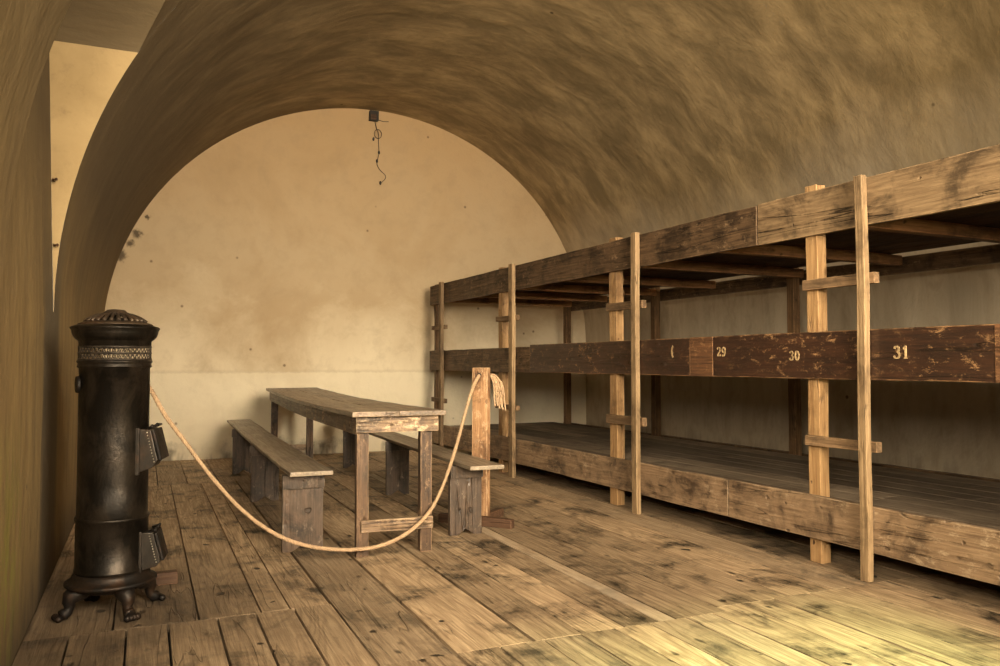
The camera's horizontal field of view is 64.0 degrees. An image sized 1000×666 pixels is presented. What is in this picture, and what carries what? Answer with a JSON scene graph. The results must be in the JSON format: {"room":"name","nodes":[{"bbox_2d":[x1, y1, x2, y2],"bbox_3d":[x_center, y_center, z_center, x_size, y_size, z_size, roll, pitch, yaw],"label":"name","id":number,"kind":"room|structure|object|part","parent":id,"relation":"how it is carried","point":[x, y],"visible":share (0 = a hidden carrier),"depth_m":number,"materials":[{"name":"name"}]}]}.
{"room":"dormitory","nodes":[
{"label":"dormitory","id":0,"kind":"room"},
{"bbox_2d":[0,0,164,665],"bbox_3d":[-1.826,-0.269,3.496,0.888,3.140,10.850,1,-2,-24],"label":"wall","id":1,"kind":"structure","parent":0,"point":[95,42],"depth_m":3.63,"materials":[{"name":"paint"}]},
{"bbox_2d":[102,108,585,460],"bbox_3d":[-1.558,-0.703,9.708,6.344,4.472,0.250,1,-2,-24],"label":"wall","id":2,"kind":"structure","parent":0,"point":[278,256],"depth_m":9.36,"materials":[{"name":"paint"}]},
{"bbox_2d":[369,110,388,121],"bbox_3d":[-1.455,-2.610,9.652,0.246,0.120,0.069,1,-2,-24],"label":"junction box","id":3,"kind":"object","parent":2,"relation":"attached to","point":[373,115],"visible":1,"depth_m":9.60,"materials":[{"name":"black metal"}]},
{"bbox_2d":[372,123,385,184],"bbox_3d":[-1.456,-2.165,9.648,0.170,0.759,0.029,1,-2,-24],"label":"cable","id":4,"kind":"object","parent":3,"relation":"hanging from","point":[373,138],"visible":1,"depth_m":9.64,"materials":[{"name":"black rubber"}]},
{"bbox_2d":[0,0,999,341],"bbox_3d":[0.693,-1.489,4.661,5.820,2.825,10.850,1,-2,-24],"label":"ceiling","id":5,"kind":"structure","parent":0,"point":[618,118],"depth_m":6.67,"materials":[{"name":"paint"}]},
{"bbox_2d":[12,448,999,665],"bbox_3d":[0.693,1.282,4.557,6.420,0.120,11.450,1,-2,-24],"label":"floor","id":6,"kind":"structure","parent":0,"point":[579,578],"depth_m":3.66,"materials":[{"name":"brown wood"}]},
{"bbox_2d":[51,309,168,622],"bbox_3d":[-1.629,0.538,3.418,0.403,1.279,0.358,0,-2,-1],"label":"stove","id":7,"kind":"object","parent":6,"relation":"on","point":[115,547],"visible":1,"depth_m":3.30,"materials":[{"name":"black metal"}]},
{"bbox_3d":[-1.651,1.043,3.399,0.358,0.081,0.358,1,-2,-24],"label":"plate","id":8,"kind":"part","parent":7,"relation":"part of","materials":[{"name":"metal"}]},
{"bbox_3d":[-1.651,0.012,3.437,0.352,0.094,0.352,1,-2,-24],"label":"cornice","id":9,"kind":"part","parent":7,"relation":"part of","materials":[{"name":"black metal"}]},
{"bbox_3d":[-1.651,-0.067,3.440,0.292,0.069,0.292,1,-2,-24],"label":"lid","id":10,"kind":"part","parent":7,"relation":"part of","materials":[{"name":"black metal"}]},
{"bbox_3d":[-1.507,0.502,3.447,0.091,0.197,0.172,0,-2,-11],"label":"door frame","id":11,"kind":"part","parent":7,"relation":"part of","materials":[{"name":"grey metal"}]},
{"bbox_3d":[-1.503,0.934,3.442,0.091,0.184,0.152,1,-2,-15],"label":"door frame","id":12,"kind":"part","parent":7,"relation":"part of","materials":[{"name":"grey metal"}]},
{"bbox_3d":[-1.466,0.477,3.456,0.041,0.130,0.156,0,-2,-11],"label":"door","id":13,"kind":"part","parent":7,"relation":"part of","materials":[{"name":"metal"}]},
{"bbox_3d":[-1.463,0.909,3.454,0.039,0.117,0.136,1,-2,-15],"label":"door","id":14,"kind":"part","parent":7,"relation":"part of","materials":[{"name":"metal"}]},
{"bbox_2d":[156,569,177,585],"bbox_3d":[-1.803,0.707,3.897,0.410,0.980,0.376,1,-2,-28],"label":"wood block","id":15,"kind":"object","parent":6,"relation":"on","point":[165,577],"visible":0.09,"depth_m":3.79,"materials":[{"name":"brown wood"}]},
{"bbox_2d":[227,419,332,552],"bbox_3d":[-1.900,1.062,6.391,0.259,0.456,4.400,1,-2,-23],"label":"bench","id":16,"kind":"object","parent":6,"relation":"on","point":[256,451],"visible":0.97,"depth_m":4.77,"materials":[{"name":"brown wood"}]},
{"bbox_3d":[-2.439,1.124,7.618,0.205,0.425,0.042,1,-2,-23],"label":"leg","id":17,"kind":"part","parent":16,"relation":"part of","materials":[{"name":"brown wood"}]},
{"bbox_3d":[-1.793,1.067,6.101,0.205,0.425,0.042,1,-2,-23],"label":"leg","id":18,"kind":"part","parent":16,"relation":"part of","materials":[{"name":"brown wood"}]},
{"bbox_3d":[-1.891,0.852,6.403,0.240,0.034,4.400,1,-2,-23],"label":"seat","id":19,"kind":"part","parent":16,"relation":"part of","materials":[{"name":"brown wood"}]},
{"bbox_3d":[-1.109,1.006,4.491,0.225,0.425,0.042,1,-2,-23],"label":"leg","id":20,"kind":"part","parent":16,"relation":"part of","materials":[{"name":"brown wood"}]},
{"bbox_2d":[266,388,445,557],"bbox_3d":[-1.368,0.894,6.377,0.529,0.792,4.418,1,-2,-22],"label":"table","id":21,"kind":"object","parent":6,"relation":"on","point":[358,416],"visible":0.93,"depth_m":4.46,"materials":[{"name":"brown wood"}]},
{"bbox_3d":[-2.322,0.983,8.238,0.070,0.753,0.058,1,-2,-22],"label":"leg","id":22,"kind":"part","parent":21,"relation":"part of","materials":[{"name":"brown wood"}]},
{"bbox_3d":[-1.990,0.988,8.373,0.069,0.754,0.058,1,-2,-22],"label":"leg","id":23,"kind":"part","parent":21,"relation":"part of","materials":[{"name":"brown wood"}]},
{"bbox_3d":[-0.755,0.837,4.365,0.068,0.754,0.057,1,-2,-22],"label":"leg","id":24,"kind":"part","parent":21,"relation":"part of","materials":[{"name":"brown wood"}]},
{"bbox_3d":[-0.423,0.842,4.499,0.068,0.755,0.056,1,-2,-22],"label":"leg","id":25,"kind":"part","parent":21,"relation":"part of","materials":[{"name":"brown wood"}]},
{"bbox_2d":[343,431,503,535],"bbox_3d":[-0.908,1.073,6.661,0.236,0.455,4.400,1,-2,-22],"label":"bench","id":26,"kind":"object","parent":6,"relation":"on","point":[465,476],"visible":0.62,"depth_m":4.93,"materials":[{"name":"brown wood"}]},
{"bbox_3d":[-1.483,1.140,8.046,0.185,0.425,0.042,1,-2,-22],"label":"leg","id":27,"kind":"part","parent":26,"relation":"part of","materials":[{"name":"brown wood"}]},
{"bbox_3d":[-0.823,1.079,6.415,0.185,0.425,0.042,1,-2,-22],"label":"leg","id":28,"kind":"part","parent":26,"relation":"part of","materials":[{"name":"brown wood"}]},
{"bbox_3d":[-0.898,0.863,6.673,0.214,0.034,4.400,1,-2,-22],"label":"seat","id":29,"kind":"part","parent":26,"relation":"part of","materials":[{"name":"brown wood"}]},
{"bbox_3d":[-0.215,1.022,4.915,0.205,0.425,0.042,1,-2,-22],"label":"leg","id":30,"kind":"part","parent":26,"relation":"part of","materials":[{"name":"brown wood"}]},
{"bbox_2d":[438,368,513,528],"bbox_3d":[-0.091,0.742,5.356,0.530,1.020,0.376,-1,-2,25],"label":"stanchion","id":31,"kind":"object","parent":6,"relation":"on","point":[481,392],"visible":0.78,"depth_m":5.23,"materials":[{"name":"brown wood"}]},
{"bbox_2d":[150,373,506,551],"bbox_3d":[-0.728,0.683,4.389,2.306,0.953,0.447,2,-3,-45],"label":"rope","id":32,"kind":"object","parent":31,"relation":"hanging from","point":[498,388],"visible":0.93,"depth_m":4.20,"materials":[{"name":"fabric"}]},
{"bbox_3d":[-0.124,0.738,5.250,0.113,1.020,0.051,-1,-2,25],"label":"post","id":33,"kind":"part","parent":31,"relation":"part of","materials":[{"name":"brown wood"}]},
{"bbox_2d":[430,144,999,584],"bbox_3d":[1.717,0.281,6.162,1.889,2.001,8.103,1,-2,-25],"label":"bunk bed","id":34,"kind":"object","parent":6,"relation":"on","point":[944,521],"visible":0.98,"depth_m":4.96,"materials":[{"name":"brown wood"}]},
{"bbox_3d":[-0.727,0.416,9.370,0.069,1.970,0.078,1,-2,-25],"label":"post","id":35,"kind":"part","parent":34,"relation":"part of","materials":[{"name":"brown wood"}]},
{"bbox_3d":[-0.664,0.405,9.025,0.038,1.968,0.074,1,-2,-25],"label":"ladder rail","id":36,"kind":"part","parent":34,"relation":"part of","materials":[{"name":"brown wood"}]},
{"bbox_3d":[0.034,0.351,7.767,0.071,1.980,0.089,1,-2,-25],"label":"post","id":37,"kind":"part","parent":34,"relation":"part of","materials":[{"name":"brown wood"}]},
{"bbox_3d":[0.111,0.343,7.392,0.041,1.969,0.078,1,-2,-25],"label":"ladder rail","id":38,"kind":"part","parent":34,"relation":"part of","materials":[{"name":"brown wood"}]},
{"bbox_3d":[0.845,0.497,10.046,0.073,1.860,0.077,1,-2,-25],"label":"post","id":39,"kind":"part","parent":34,"relation":"part of","materials":[{"name":"brown wood"}]},
{"bbox_3d":[0.875,0.280,5.993,0.069,1.990,0.098,1,-2,-25],"label":"post","id":40,"kind":"part","parent":34,"relation":"part of","materials":[{"name":"brown wood"}]},
{"bbox_3d":[0.953,0.277,5.617,0.039,1.967,0.064,1,-2,-25],"label":"ladder rail","id":41,"kind":"part","parent":34,"relation":"part of","materials":[{"name":"brown wood"}]},
{"bbox_3d":[1.633,0.434,8.384,0.072,1.860,0.078,1,-2,-25],"label":"post","id":42,"kind":"part","parent":34,"relation":"part of","materials":[{"name":"brown wood"}]},
{"bbox_3d":[2.544,1.066,6.553,0.034,0.146,8.051,1,-2,-25],"label":"rail","id":43,"kind":"part","parent":34,"relation":"part of","materials":[{"name":"brown wood"}]},
{"bbox_3d":[2.544,-0.462,6.610,0.034,0.124,8.049,1,-2,-25],"label":"rail","id":44,"kind":"part","parent":34,"relation":"part of","materials":[{"name":"brown wood"}]},
{"bbox_3d":[2.451,0.370,6.660,0.072,1.860,0.078,1,-2,-25],"label":"post","id":45,"kind":"part","parent":34,"relation":"part of","materials":[{"name":"brown wood"}]},
{"bbox_3d":[1.694,0.210,4.265,0.070,2.001,0.082,1,-2,-25],"label":"post","id":46,"kind":"part","parent":34,"relation":"part of","materials":[{"name":"brown wood"}]},
{"bbox_3d":[1.770,0.212,3.894,0.040,1.969,0.054,1,-2,-25],"label":"ladder rail","id":47,"kind":"part","parent":34,"relation":"part of","materials":[{"name":"brown wood"}]},
{"bbox_2d":[586,373,999,479],"bbox_3d":[3.467,0.678,5.811,0.250,1.420,10.850,1,-2,-24],"label":"wall","id":48,"kind":"structure","parent":0,"point":[949,427],"depth_m":6.76,"materials":[{"name":"paint"}]}
]}

